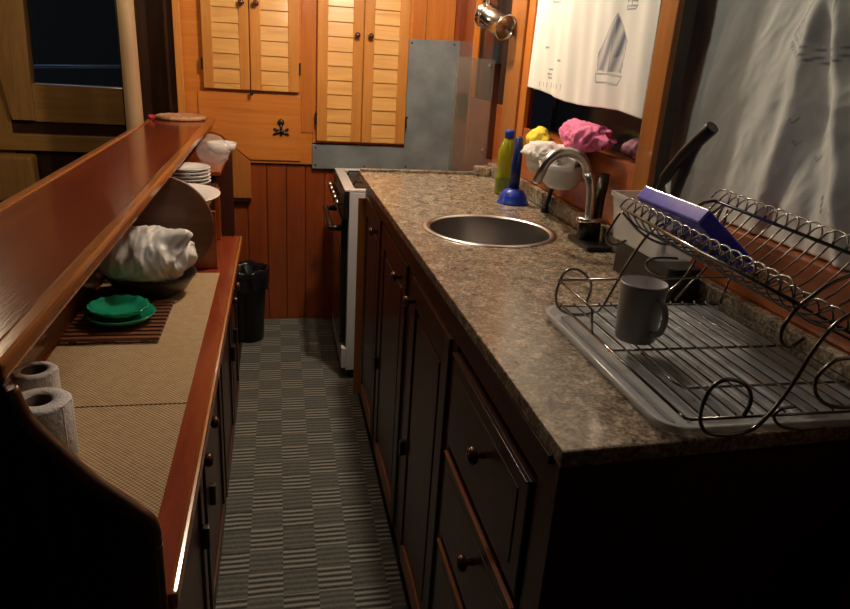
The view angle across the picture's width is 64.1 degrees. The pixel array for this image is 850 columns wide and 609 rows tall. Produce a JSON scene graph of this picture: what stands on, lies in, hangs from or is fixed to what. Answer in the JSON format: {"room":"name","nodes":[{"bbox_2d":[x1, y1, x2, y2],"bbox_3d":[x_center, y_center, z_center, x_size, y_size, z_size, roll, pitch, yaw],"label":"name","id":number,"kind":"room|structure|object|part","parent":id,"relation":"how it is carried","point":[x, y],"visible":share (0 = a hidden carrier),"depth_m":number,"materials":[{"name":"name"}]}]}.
{"room":"ship interior","nodes":[
{"label":"ship interior","id":0,"kind":"room"},
{"bbox_2d":[0,0,126,179],"bbox_3d":[-2.105,-1.106,3.505,1.770,2.000,0.090,-1,21,-12],"label":"wooden door","id":1,"kind":"structure","parent":0,"point":[71,121],"depth_m":3.58,"materials":[{"name":"brown wood"}]},
{"bbox_2d":[0,0,35,120],"bbox_3d":[-2.112,-1.505,3.346,0.299,1.145,0.080,-1,21,-12],"label":"trim","id":2,"kind":"structure","parent":1,"relation":"attached to","point":[17,77],"depth_m":3.42,"materials":[{"name":"brown wood"}]},
{"bbox_2d":[134,0,177,120],"bbox_3d":[-1.284,-0.995,3.349,0.230,2.000,0.760,-1,21,-12],"label":"wall","id":3,"kind":"structure","parent":0,"point":[153,18],"depth_m":3.01,"materials":[{"name":"brown wood"}]},
{"bbox_2d":[238,317,411,608],"bbox_3d":[-1.029,0.625,1.980,3.200,0.058,4.800,-1,21,-12],"label":"floor","id":4,"kind":"structure","parent":0,"point":[239,342],"depth_m":2.08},
{"bbox_2d":[0,153,39,202],"bbox_3d":[-2.054,-0.357,3.378,1.200,0.690,0.655,-1,21,-12],"label":"bench","id":5,"kind":"object","parent":4,"relation":"on","point":[18,171],"visible":0.16,"depth_m":3.51,"materials":[{"name":"brown wood"}]},
{"bbox_2d":[0,377,167,608],"bbox_3d":[-0.943,0.534,0.760,1.260,0.958,0.027,-1,21,-12],"label":"end panel","id":6,"kind":"object","parent":4,"relation":"on","point":[70,538],"visible":1,"depth_m":0.77,"materials":[{"name":"brown wood"}]},
{"bbox_2d":[116,0,143,129],"bbox_3d":[-1.170,-0.756,2.734,0.066,1.990,0.066,-1,21,-12],"label":"wooden pole","id":7,"kind":"object","parent":4,"relation":"on","point":[126,24],"visible":0.49,"depth_m":2.64,"materials":[{"name":"brown wood"}]},
{"bbox_2d":[42,236,241,608],"bbox_3d":[-0.731,0.365,1.707,0.474,0.651,1.738,-1,21,-12],"label":"base cabinet","id":8,"kind":"object","parent":4,"relation":"on","point":[192,513],"visible":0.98,"depth_m":1.40,"materials":[{"name":"brown wood"}]},
{"bbox_2d":[0,117,214,381],"bbox_3d":[-0.817,-0.233,1.891,0.253,0.332,2.572,-1,21,-12],"label":"shelf","id":9,"kind":"object","parent":8,"relation":"on","point":[55,232],"visible":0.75,"depth_m":1.27,"materials":[{"name":"brown wood"}]},
{"bbox_2d":[147,114,154,118],"bbox_3d":[-1.129,-0.776,2.801,0.029,0.021,0.045,-1,21,-12],"label":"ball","id":10,"kind":"object","parent":9,"relation":"on","point":[150,116],"visible":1,"depth_m":2.79,"materials":[{"name":"plastic"}]},
{"bbox_2d":[155,113,205,121],"bbox_3d":[-1.041,-0.799,2.893,0.206,0.019,0.202,-1,21,-12],"label":"mat","id":11,"kind":"object","parent":9,"relation":"on","point":[185,117],"visible":1,"depth_m":2.84,"materials":[{"name":"brown wood"}]},
{"bbox_2d":[74,404,185,518],"bbox_3d":[-0.561,0.261,1.071,0.304,0.003,0.403,-1,21,-12],"label":"woven mat","id":12,"kind":"object","parent":8,"relation":"on","point":[132,448],"visible":0.39,"depth_m":1.14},
{"bbox_2d":[10,361,60,391],"bbox_3d":[-0.659,0.161,1.158,0.072,0.112,0.072,-1,21,-12],"label":"paper roll","id":13,"kind":"object","parent":12,"relation":"on","point":[38,374],"visible":0.45,"depth_m":1.13,"materials":[{"name":"paper"}]},
{"bbox_2d":[22,387,79,457],"bbox_3d":[-0.599,0.200,1.064,0.094,0.112,0.093,-1,21,-12],"label":"paper roll","id":14,"kind":"object","parent":12,"relation":"on","point":[53,407],"visible":0.39,"depth_m":1.05,"materials":[{"name":"paper"}]},
{"bbox_2d":[46,273,219,407],"bbox_3d":[-0.682,0.049,1.628,0.304,0.003,0.805,-1,21,-12],"label":"woven mat","id":15,"kind":"object","parent":8,"relation":"on","point":[121,373],"visible":0.49,"depth_m":1.44,"materials":[{"name":"beige fabric"}]},
{"bbox_2d":[59,300,173,344],"bbox_3d":[-0.727,0.038,1.625,0.208,0.013,0.249,-1,21,-12],"label":"trivet","id":16,"kind":"object","parent":15,"relation":"on","point":[81,329],"visible":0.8,"depth_m":1.56,"materials":[{"name":"brown wood"}]},
{"bbox_2d":[84,303,155,326],"bbox_3d":[-0.718,0.026,1.605,0.156,0.023,0.156,-1,21,-12],"label":"dish","id":17,"kind":"object","parent":16,"relation":"on","point":[150,310],"visible":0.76,"depth_m":1.59,"materials":[{"name":"green ceramic"}]},
{"bbox_2d":[86,294,148,319],"bbox_3d":[-0.725,0.010,1.607,0.136,0.026,0.136,-1,21,-12],"label":"dish","id":18,"kind":"object","parent":17,"relation":"on","point":[113,307],"visible":1,"depth_m":1.63,"materials":[{"name":"green ceramic"}]},
{"bbox_2d":[104,266,196,299],"bbox_3d":[-0.732,-0.060,1.822,0.230,0.060,0.230,-1,21,-12],"label":"bowl","id":19,"kind":"object","parent":15,"relation":"on","point":[149,290],"visible":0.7,"depth_m":1.75,"materials":[{"name":"metal"}]},
{"bbox_2d":[95,225,197,282],"bbox_3d":[-0.732,-0.142,1.770,0.266,0.138,0.241,-1,21,-12],"label":"plastic bag","id":20,"kind":"object","parent":19,"relation":"in","point":[154,253],"visible":0.78,"depth_m":1.69,"materials":[{"name":"white plastic"}]},
{"bbox_2d":[130,177,213,263],"bbox_3d":[-0.754,-0.227,1.939,0.290,0.290,0.027,-1,21,-12],"label":"round board","id":21,"kind":"object","parent":15,"relation":"on","point":[177,204],"visible":0.34,"depth_m":1.93,"materials":[{"name":"brown wood"}]},
{"bbox_3d":[-0.415,0.553,1.192,0.020,0.541,0.432,-1,21,-12],"label":"door","id":22,"kind":"part","parent":8,"relation":"part of","materials":[{"name":"brown wood"}]},
{"bbox_2d":[193,185,221,267],"bbox_3d":[-0.812,-0.260,2.176,0.305,0.186,0.374,-1,21,-12],"label":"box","id":23,"kind":"object","parent":8,"relation":"on","point":[210,259],"visible":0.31,"depth_m":2.06,"materials":[{"name":"brown wood"}]},
{"bbox_2d":[188,183,220,201],"bbox_3d":[-0.733,-0.333,2.060,0.216,0.032,0.215,-1,21,-12],"label":"dinner plate","id":24,"kind":"object","parent":23,"relation":"on","point":[209,193],"visible":0.21,"depth_m":2.11,"materials":[{"name":"white ceramic"}]},
{"bbox_2d":[195,183,216,187],"bbox_3d":[-0.787,-0.401,2.252,0.174,0.026,0.142,-1,21,-12],"label":"wire basket","id":25,"kind":"object","parent":23,"relation":"on","point":[211,184],"visible":0.11,"depth_m":2.28,"materials":[{"name":"metal"}]},
{"bbox_3d":[-0.794,-0.408,2.269,0.152,0.018,0.152,-1,21,-12],"label":"dinner plate","id":26,"kind":"object","parent":25,"relation":"in","visible":0},
{"bbox_2d":[182,175,210,182],"bbox_3d":[-0.793,-0.419,2.265,0.152,0.018,0.152,-1,21,-12],"label":"dinner plate","id":27,"kind":"object","parent":26,"relation":"on","point":[209,176],"visible":0.37,"depth_m":2.23,"materials":[{"name":"white ceramic"}]},
{"bbox_2d":[171,172,210,179],"bbox_3d":[-0.792,-0.430,2.261,0.152,0.018,0.152,-1,21,-12],"label":"dinner plate","id":28,"kind":"object","parent":27,"relation":"on","point":[207,173],"visible":0.43,"depth_m":2.22,"materials":[{"name":"white ceramic"}]},
{"bbox_2d":[173,169,210,176],"bbox_3d":[-0.791,-0.441,2.257,0.152,0.018,0.152,-1,21,-12],"label":"dinner plate","id":29,"kind":"object","parent":28,"relation":"on","point":[206,170],"visible":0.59,"depth_m":2.21,"materials":[{"name":"white ceramic"}]},
{"bbox_2d":[175,162,210,172],"bbox_3d":[-0.791,-0.451,2.253,0.152,0.018,0.152,-1,21,-12],"label":"dinner plate","id":30,"kind":"object","parent":29,"relation":"on","point":[185,167],"visible":0.7,"depth_m":2.29,"materials":[{"name":"white ceramic"}]},
{"bbox_3d":[-0.412,0.293,1.278,0.028,0.028,0.028,-1,21,-12],"label":"knob","id":31,"kind":"part","parent":8,"relation":"part of","materials":[{"name":"brown wood"}]},
{"bbox_3d":[-0.509,0.390,1.622,0.020,0.541,0.414,-1,21,-12],"label":"door","id":32,"kind":"part","parent":8,"relation":"part of","materials":[{"name":"brown wood"}]},
{"bbox_3d":[-0.440,0.244,1.406,0.028,0.028,0.028,-1,21,-12],"label":"knob","id":33,"kind":"part","parent":8,"relation":"part of","materials":[{"name":"brown wood"}]},
{"bbox_3d":[-0.597,0.236,2.024,0.020,0.541,0.374,-1,21,-12],"label":"door","id":34,"kind":"part","parent":8,"relation":"part of","materials":[{"name":"brown wood"}]},
{"bbox_3d":[-0.670,0.108,2.359,0.020,0.541,0.284,-1,21,-12],"label":"door","id":35,"kind":"part","parent":8,"relation":"part of","materials":[{"name":"brown wood"}]},
{"bbox_3d":[-0.586,-0.011,2.075,0.028,0.028,0.028,-1,21,-12],"label":"knob","id":36,"kind":"part","parent":8,"relation":"part of","materials":[{"name":"brown wood"}]},
{"bbox_3d":[-0.614,-0.060,2.203,0.028,0.028,0.028,-1,21,-12],"label":"knob","id":37,"kind":"part","parent":8,"relation":"part of","materials":[{"name":"brown wood"}]},
{"bbox_2d":[183,142,234,235],"bbox_3d":[-0.954,-0.183,2.833,0.280,0.876,0.784,-1,21,-12],"label":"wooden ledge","id":38,"kind":"object","parent":4,"relation":"on","point":[221,167],"visible":0.17,"depth_m":3.08,"materials":[{"name":"brown wood"}]},
{"bbox_2d":[206,140,236,154],"bbox_3d":[-0.823,-0.634,2.746,0.120,0.045,0.120,-1,21,-12],"label":"cup","id":39,"kind":"object","parent":38,"relation":"on","point":[222,147],"visible":1,"depth_m":2.71,"materials":[{"name":"white ceramic"}]},
{"bbox_2d":[215,318,410,608],"bbox_3d":[-0.314,0.696,1.818,0.489,0.007,3.568,-1,21,-12],"label":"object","id":40,"kind":"structure","parent":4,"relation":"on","point":[307,525],"depth_m":2.12,"materials":[{"name":"grey carpet"}]},
{"bbox_2d":[236,260,269,342],"bbox_3d":[-0.816,-0.011,3.129,0.200,0.352,0.199,-1,21,-12],"label":"waste bin","id":41,"kind":"object","parent":40,"relation":"on","point":[253,277],"visible":0.71,"depth_m":3.08,"materials":[{"name":"black plastic"}]},
{"bbox_2d":[323,168,419,376],"bbox_3d":[-0.162,-0.152,2.976,0.552,0.817,0.500,-1,21,-12],"label":"stove","id":42,"kind":"object","parent":4,"relation":"on","point":[347,187],"visible":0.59,"depth_m":2.75,"materials":[{"name":"white metal"}]},
{"bbox_3d":[-0.394,-0.366,2.844,0.048,0.024,0.384,-1,21,-12],"label":"oven handle","id":43,"kind":"part","parent":42,"relation":"part of","materials":[{"name":"silver metal"}]},
{"bbox_3d":[-0.355,-0.426,2.725,0.028,0.036,0.036,-1,21,-12],"label":"control knob","id":44,"kind":"part","parent":42,"relation":"part of","materials":[{"name":"metal"}]},
{"bbox_3d":[-0.336,-0.393,2.638,0.028,0.036,0.036,-1,21,-12],"label":"control knob","id":45,"kind":"part","parent":42,"relation":"part of","materials":[{"name":"metal"}]},
{"bbox_3d":[-0.388,0.135,3.036,0.018,0.090,0.500,-1,21,-12],"label":"drawer","id":46,"kind":"part","parent":42,"relation":"part of","materials":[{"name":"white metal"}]},
{"bbox_3d":[-0.373,-0.162,2.932,0.028,0.520,0.450,-1,21,-12],"label":"oven door","id":47,"kind":"part","parent":42,"relation":"part of","materials":[{"name":"black glass"}]},
{"bbox_3d":[-0.350,-0.460,2.818,0.022,0.100,0.500,-1,21,-12],"label":"control panel","id":48,"kind":"part","parent":42,"relation":"part of","materials":[{"name":"black plastic"}]},
{"bbox_2d":[335,168,365,192],"bbox_3d":[-0.110,-0.520,2.847,0.496,0.010,0.500,-1,21,-12],"label":"cooktop","id":49,"kind":"object","parent":42,"relation":"in","point":[348,180],"depth_m":2.76,"materials":[{"name":"white metal"}]},
{"bbox_2d":[359,188,849,608],"bbox_3d":[0.147,0.272,1.793,0.490,0.876,1.825,-1,21,-12],"label":"base cabinet","id":50,"kind":"object","parent":4,"relation":"on","point":[480,519],"visible":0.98,"depth_m":0.90,"materials":[{"name":"brown wood"}]},
{"bbox_2d":[353,198,364,393],"bbox_3d":[-0.251,-0.015,2.600,0.030,0.792,0.008,-1,21,-12],"label":"board","id":51,"kind":"object","parent":50,"relation":"attached to","point":[361,201],"visible":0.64,"depth_m":2.58,"materials":[{"name":"brown wood"}]},
{"bbox_3d":[-0.189,0.040,2.358,0.016,0.764,0.374,-1,21,-12],"label":"door","id":52,"kind":"part","parent":50,"relation":"part of","materials":[{"name":"brown wood"}]},
{"bbox_3d":[-0.163,-0.228,2.117,0.028,0.026,0.026,-1,21,-12],"label":"knob","id":53,"kind":"part","parent":50,"relation":"part of","materials":[{"name":"brown wood"}]},
{"bbox_3d":[-0.101,0.193,1.958,0.016,0.764,0.416,-1,21,-12],"label":"door","id":54,"kind":"part","parent":50,"relation":"part of","materials":[{"name":"brown wood"}]},
{"bbox_3d":[-0.073,-0.070,1.705,0.028,0.026,0.026,-1,21,-12],"label":"knob","id":55,"kind":"part","parent":50,"relation":"part of","materials":[{"name":"brown wood"}]},
{"bbox_3d":[-0.037,-0.007,1.540,0.028,0.026,0.026,-1,21,-12],"label":"knob","id":56,"kind":"part","parent":50,"relation":"part of","materials":[{"name":"brown wood"}]},
{"bbox_3d":[-0.008,0.356,1.529,0.016,0.764,0.366,-1,21,-12],"label":"door","id":57,"kind":"part","parent":50,"relation":"part of","materials":[{"name":"brown wood"}]},
{"bbox_3d":[0.066,0.615,1.192,0.020,0.187,0.390,-1,21,-12],"label":"drawer","id":58,"kind":"part","parent":50,"relation":"part of","materials":[{"name":"brown wood"}]},
{"bbox_3d":[0.063,0.414,1.089,0.028,0.030,0.030,-1,21,-12],"label":"knob","id":59,"kind":"part","parent":50,"relation":"part of","materials":[{"name":"brown wood"}]},
{"bbox_3d":[0.076,0.227,1.021,0.028,0.030,0.030,-1,21,-12],"label":"knob","id":60,"kind":"part","parent":50,"relation":"part of","materials":[{"name":"brown wood"}]},
{"bbox_3d":[0.079,0.425,1.122,0.020,0.182,0.390,-1,21,-12],"label":"drawer","id":61,"kind":"part","parent":50,"relation":"part of","materials":[{"name":"brown wood"}]},
{"bbox_3d":[0.091,0.237,1.053,0.020,0.182,0.390,-1,21,-12],"label":"drawer","id":62,"kind":"part","parent":50,"relation":"part of","materials":[{"name":"brown wood"}]},
{"bbox_2d":[359,163,849,467],"bbox_3d":[0.191,-0.165,1.632,0.499,0.078,1.833,-1,21,-12],"label":"countertop","id":63,"kind":"structure","parent":50,"relation":"on","point":[498,298],"depth_m":1.13,"materials":[{"name":"brown stone"}]},
{"bbox_3d":[-0.034,-0.135,1.607,0.007,0.012,1.800,-1,21,-12],"label":"underside trim","id":64,"kind":"part","parent":63,"relation":"part of","materials":[{"name":"brown stone"}]},
{"bbox_2d":[423,214,556,247],"bbox_3d":[0.157,-0.117,1.728,0.336,0.156,0.336,-1,21,-12],"label":"sink","id":65,"kind":"object","parent":63,"relation":"in","point":[487,230],"visible":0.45,"depth_m":1.83,"materials":[{"name":"metal"}]},
{"bbox_2d":[494,130,514,194],"bbox_3d":[0.258,-0.447,2.136,0.065,0.199,0.049,-1,21,-12],"label":"dish soap bottle","id":66,"kind":"object","parent":63,"relation":"on","point":[502,178],"visible":0.71,"depth_m":2.12,"materials":[{"name":"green plastic"}]},
{"bbox_2d":[496,136,528,205],"bbox_3d":[0.269,-0.399,2.009,0.096,0.197,0.096,-1,21,-12],"label":"plunger","id":67,"kind":"object","parent":63,"relation":"on","point":[511,196],"visible":1,"depth_m":2.00,"materials":[{"name":"blue plastic"}]},
{"bbox_2d":[496,188,528,205],"bbox_3d":[0.265,-0.327,2.035,0.096,0.045,0.096,-1,21,-12],"label":"cup","id":68,"kind":"object","parent":67,"relation":"attached to","point":[509,196],"depth_m":2.01,"materials":[{"name":"blue rubber"}]},
{"bbox_3d":[0.271,-0.419,2.002,0.032,0.154,0.032,-1,21,-12],"label":"handle","id":69,"kind":"part","parent":67,"relation":"part of","materials":[{"name":"blue plastic"}]},
{"bbox_2d":[540,188,553,212],"bbox_3d":[0.348,-0.307,1.914,0.026,0.101,0.042,-1,21,-12],"label":"brush","id":70,"kind":"object","parent":63,"relation":"on","point":[544,209],"visible":0.78,"depth_m":1.92,"materials":[{"name":"black plastic"}]},
{"bbox_2d":[532,147,610,250],"bbox_3d":[0.354,-0.246,1.575,0.193,0.221,0.126,-1,21,-12],"label":"faucet","id":71,"kind":"object","parent":63,"relation":"on","point":[587,237],"visible":1,"depth_m":1.60,"materials":[{"name":"silver metal"}]},
{"bbox_3d":[0.330,-0.289,1.599,0.158,0.160,0.043,3,20,-3],"label":"spout","id":72,"kind":"part","parent":71,"relation":"part of","materials":[{"name":"metal"}]},
{"bbox_3d":[0.390,-0.148,1.618,0.062,0.012,0.120,-1,21,-12],"label":"plate","id":73,"kind":"part","parent":71,"relation":"part of","materials":[{"name":"black metal"}]},
{"bbox_3d":[0.417,-0.231,1.625,0.028,0.164,0.072,9,21,14],"label":"lever","id":74,"kind":"part","parent":71,"relation":"part of","materials":[{"name":"silver metal"}]},
{"bbox_2d":[613,239,701,303],"bbox_3d":[0.452,-0.070,1.339,0.068,0.065,0.220,-1,21,-12],"label":"utensil caddy","id":75,"kind":"object","parent":63,"relation":"on","point":[664,267],"visible":0.7,"depth_m":1.28,"materials":[{"name":"black plastic"}]},
{"bbox_3d":[0.452,-0.157,1.344,0.093,0.093,0.230,-1,21,-12],"label":"plastic box","id":76,"kind":"object","parent":75,"relation":"on","visible":0},
{"bbox_2d":[642,122,717,254],"bbox_3d":[0.468,-0.211,1.263,0.031,0.261,0.128,-6,22,-24],"label":"tongs","id":77,"kind":"object","parent":76,"relation":"in","point":[683,161],"visible":0.77,"depth_m":1.24,"materials":[{"name":"black plastic"}]},
{"bbox_3d":[0.474,-0.195,1.260,0.020,0.226,0.059,-1,21,-12],"label":"tong arm","id":78,"kind":"part","parent":77,"relation":"part of","materials":[{"name":"black plastic"}]},
{"bbox_2d":[545,303,849,435],"bbox_3d":[0.392,0.077,1.006,0.320,0.012,0.412,-1,21,-12],"label":"drip tray","id":79,"kind":"object","parent":63,"relation":"on","point":[653,408],"visible":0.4,"depth_m":0.96,"materials":[{"name":"white"}]},
{"bbox_2d":[554,189,849,436],"bbox_3d":[0.411,-0.021,0.971,0.319,0.222,0.432,-1,21,-12],"label":"dish rack","id":80,"kind":"object","parent":79,"relation":"on","point":[773,412],"visible":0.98,"depth_m":0.92,"materials":[{"name":"silver metal"}]},
{"bbox_2d":[614,275,668,345],"bbox_3d":[0.320,0.011,0.987,0.083,0.088,0.068,17,24,32],"label":"mug","id":81,"kind":"object","parent":80,"relation":"in","point":[641,306],"visible":1,"depth_m":0.97,"materials":[{"name":"grey ceramic"}]},
{"bbox_3d":[0.329,0.023,0.954,0.009,0.060,0.030,-4,22,-21],"label":"handle","id":82,"kind":"part","parent":81,"relation":"part of","materials":[{"name":"grey ceramic"}]},
{"bbox_2d":[637,186,753,272],"bbox_3d":[0.430,-0.122,1.087,0.115,0.099,0.185,-1,21,-12],"label":"food container","id":83,"kind":"object","parent":80,"relation":"in","point":[699,218],"visible":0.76,"depth_m":1.02,"materials":[{"name":"blue plastic"}]},
{"bbox_3d":[0.410,0.041,0.983,0.317,0.049,0.376,-1,21,-12],"label":"rail","id":84,"kind":"part","parent":80,"relation":"part of","materials":[{"name":"silver metal"}]},
{"bbox_3d":[0.408,0.068,0.991,0.302,0.012,0.380,-1,21,-12],"label":"frame","id":85,"kind":"part","parent":80,"relation":"part of","materials":[{"name":"silver metal"}]},
{"bbox_3d":[0.368,-0.080,0.934,0.005,0.018,0.420,-1,21,-12],"label":"rail","id":86,"kind":"part","parent":80,"relation":"part of","materials":[{"name":"silver metal"}]},
{"bbox_3d":[0.449,-0.041,0.961,0.005,0.013,0.410,-1,21,-12],"label":"rail","id":87,"kind":"part","parent":80,"relation":"part of","materials":[{"name":"silver metal"}]},
{"bbox_3d":[0.492,-0.087,0.956,0.086,0.040,0.415,-1,21,-12],"label":"rail","id":88,"kind":"part","parent":80,"relation":"part of","materials":[{"name":"silver metal"}]},
{"bbox_2d":[234,0,460,318],"bbox_3d":[-0.423,-0.876,3.183,1.380,2.000,0.050,-1,21,-12],"label":"wall","id":89,"kind":"structure","parent":0,"point":[283,227],"depth_m":3.30,"materials":[{"name":"brown wood"}]},
{"bbox_2d":[199,133,251,201],"bbox_3d":[-0.950,-0.642,3.111,0.295,0.334,0.034,-1,21,-12],"label":"board","id":90,"kind":"object","parent":89,"relation":"attached to","point":[242,184],"visible":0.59,"depth_m":3.13,"materials":[{"name":"brown wood"}]},
{"bbox_2d":[197,91,299,160],"bbox_3d":[-0.792,-0.806,3.081,0.445,0.292,0.008,-1,21,-12],"label":"access panel","id":91,"kind":"object","parent":89,"relation":"attached to","point":[245,119],"visible":0.82,"depth_m":3.08,"materials":[{"name":"brown wood"}]},
{"bbox_2d":[273,119,288,135],"bbox_3d":[-0.657,-0.809,3.099,0.074,0.074,0.014,-1,21,-12],"label":"wall ornament","id":92,"kind":"object","parent":91,"relation":"attached to","point":[280,122],"visible":1,"depth_m":3.10,"materials":[{"name":"black metal"}]},
{"bbox_2d":[200,0,300,94],"bbox_3d":[-0.740,-1.324,2.867,0.423,0.844,0.058,-1,21,-12],"label":"upper cabinet","id":93,"kind":"object","parent":89,"relation":"attached to","point":[247,44],"visible":1,"depth_m":2.94,"materials":[{"name":"brown wood"}]},
{"bbox_3d":[-0.846,-1.332,2.853,0.195,0.812,0.024,-1,21,-12],"label":"door","id":94,"kind":"part","parent":93,"relation":"part of","materials":[{"name":"brown wood"}]},
{"bbox_3d":[-0.717,-1.276,2.874,0.026,0.026,0.028,-1,21,-12],"label":"knob","id":95,"kind":"part","parent":93,"relation":"part of","materials":[{"name":"brown wood"}]},
{"bbox_3d":[-0.645,-1.334,2.896,0.208,0.812,0.024,-1,21,-12],"label":"door","id":96,"kind":"part","parent":93,"relation":"part of","materials":[{"name":"brown wood"}]},
{"bbox_2d":[172,0,456,163],"bbox_3d":[-0.465,-1.230,2.998,1.229,1.215,0.030,-1,21,-12],"label":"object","id":97,"kind":"structure","parent":89,"relation":"attached to","point":[439,24],"depth_m":3.02,"materials":[{"name":"brown wood"}]},
{"bbox_2d":[315,0,410,143],"bbox_3d":[-0.267,-1.258,2.995,0.425,1.070,0.058,-1,21,-12],"label":"upper cabinet","id":98,"kind":"object","parent":89,"relation":"attached to","point":[363,45],"visible":1,"depth_m":3.07,"materials":[{"name":"brown wood"}]},
{"bbox_3d":[-0.273,-1.245,3.027,0.413,1.023,0.005,-1,21,-12],"label":"frame","id":99,"kind":"part","parent":98,"relation":"part of","materials":[{"name":"brown wood"}]},
{"bbox_3d":[-0.371,-1.240,2.992,0.202,1.021,0.024,-1,21,-12],"label":"door","id":100,"kind":"part","parent":98,"relation":"part of","materials":[{"name":"brown wood"}]},
{"bbox_3d":[-0.170,-1.242,3.035,0.203,1.021,0.024,-1,21,-12],"label":"door","id":101,"kind":"part","parent":98,"relation":"part of","materials":[{"name":"brown wood"}]},
{"bbox_2d":[312,39,459,170],"bbox_3d":[-0.169,-0.928,3.168,0.703,0.604,0.011,-1,21,-12],"label":"plate","id":102,"kind":"object","parent":89,"relation":"attached to","point":[432,76],"visible":0.95,"depth_m":3.21,"materials":[{"name":"grey metal"}]},
{"bbox_2d":[451,0,849,608],"bbox_3d":[0.521,-0.223,1.574,0.120,2.000,3.830,-1,21,-12],"label":"wall","id":103,"kind":"structure","parent":0,"point":[620,167],"depth_m":1.61,"materials":[{"name":"brown wood"}]},
{"bbox_2d":[462,0,486,170],"bbox_3d":[0.199,-0.719,2.883,0.052,1.990,0.022,-1,21,-12],"label":"trim","id":104,"kind":"structure","parent":103,"relation":"attached to","point":[478,2],"depth_m":2.78,"materials":[{"name":"brown wood"}]},
{"bbox_2d":[474,0,485,97],"bbox_3d":[0.273,-1.041,2.508,0.008,0.580,0.470,-1,21,-12],"label":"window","id":105,"kind":"structure","parent":103,"relation":"in","point":[483,1],"depth_m":2.75,"materials":[{"name":"wood"}]},
{"bbox_2d":[481,63,500,159],"bbox_3d":[0.177,-0.656,2.487,0.164,0.470,0.016,-1,21,-12],"label":"guard","id":106,"kind":"object","parent":103,"relation":"attached to","point":[497,66],"visible":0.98,"depth_m":2.47,"materials":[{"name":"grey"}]},
{"bbox_2d":[474,0,515,40],"bbox_3d":[0.244,-0.999,2.246,0.135,0.239,0.155,-1,21,-12],"label":"spot lamp","id":107,"kind":"object","parent":103,"relation":"attached to","point":[487,16],"visible":0.99,"depth_m":2.26,"materials":[{"name":"silver metal"}]},
{"bbox_2d":[499,0,537,144],"bbox_3d":[0.332,-0.958,2.175,0.042,1.040,0.210,-1,21,-12],"label":"trim","id":108,"kind":"structure","parent":103,"relation":"attached to","point":[516,97],"depth_m":2.21,"materials":[{"name":"brown wood"}]},
{"bbox_2d":[526,126,550,143],"bbox_3d":[0.332,-0.485,1.996,0.066,0.078,0.138,-1,21,-12],"label":"cloth","id":109,"kind":"object","parent":103,"relation":"attached to","point":[540,133],"visible":0.59,"depth_m":1.95,"materials":[{"name":"yellow fabric"}]},
{"bbox_2d":[520,141,578,173],"bbox_3d":[0.342,-0.385,1.820,0.116,0.102,0.298,-1,21,-12],"label":"cloth","id":110,"kind":"object","parent":103,"relation":"attached to","point":[535,151],"visible":0.57,"depth_m":1.79,"materials":[{"name":"white fabric"}]},
{"bbox_2d":[550,97,558,130],"bbox_3d":[0.521,-0.739,1.803,0.008,0.630,0.790,-1,21,-12],"label":"window","id":111,"kind":"structure","parent":103,"relation":"in","point":[555,103],"depth_m":2.24,"materials":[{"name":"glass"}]},
{"bbox_2d":[539,160,584,189],"bbox_3d":[0.355,-0.335,1.762,0.123,0.064,0.136,-1,21,-12],"label":"bowl","id":112,"kind":"object","parent":103,"relation":"attached to","point":[556,177],"visible":0.7,"depth_m":1.71,"materials":[{"name":"white ceramic"}]},
{"bbox_2d":[559,118,616,152],"bbox_3d":[0.404,-0.421,1.713,0.107,0.080,0.282,-1,21,-12],"label":"cloth","id":113,"kind":"object","parent":103,"relation":"on","point":[584,136],"visible":0.95,"depth_m":1.64,"materials":[{"name":"pink fabric"}]},
{"bbox_2d":[527,0,661,118],"bbox_3d":[0.407,-0.786,1.782,0.013,0.502,0.840,-1,21,-12],"label":"curtain","id":114,"kind":"object","parent":103,"relation":"hanging from","point":[590,53],"visible":0.99,"depth_m":1.69,"materials":[{"name":"beige fabric"}]},
{"bbox_2d":[621,138,638,159],"bbox_3d":[0.506,-0.366,1.607,0.075,0.053,0.103,-1,21,-12],"label":"cloth","id":115,"kind":"object","parent":103,"relation":"on","point":[629,149],"visible":0.45,"depth_m":1.60,"materials":[{"name":"pink fabric"}]},
{"bbox_2d":[628,0,697,215],"bbox_3d":[0.519,-0.670,1.352,0.042,0.990,0.068,-1,21,-12],"label":"trim","id":116,"kind":"structure","parent":103,"relation":"attached to","point":[677,17],"depth_m":1.42,"materials":[{"name":"brown wood"}]},
{"bbox_2d":[488,163,849,387],"bbox_3d":[0.423,-0.188,1.686,0.022,0.044,1.810,-1,21,-12],"label":"backsplash","id":117,"kind":"structure","parent":103,"relation":"attached to","point":[709,291],"depth_m":1.15,"materials":[{"name":"brown stone"}]},
{"bbox_2d":[663,0,849,270],"bbox_3d":[0.687,-0.327,0.822,0.035,0.667,1.351,-1,21,-12],"label":"curtain","id":118,"kind":"object","parent":103,"relation":"hanging from","point":[772,76],"visible":0.83,"depth_m":1.19,"materials":[{"name":"grey fabric"}]},
{"label":"outside","id":119,"kind":"structure","parent":0,"visible":0},
{"bbox_3d":[-2.583,-0.944,4.866,2.200,0.100,2.400,-1,21,-12],"label":"ground","id":120,"kind":"structure","parent":119,"visible":0},
{"bbox_2d":[34,65,119,67],"bbox_3d":[-2.380,-1.192,4.379,1.024,0.725,0.024,-1,21,-12],"label":"rail","id":121,"kind":"object","parent":120,"relation":"on","point":[35,66],"visible":0.19,"depth_m":4.29,"materials":[{"name":"white paint"}]}
]}

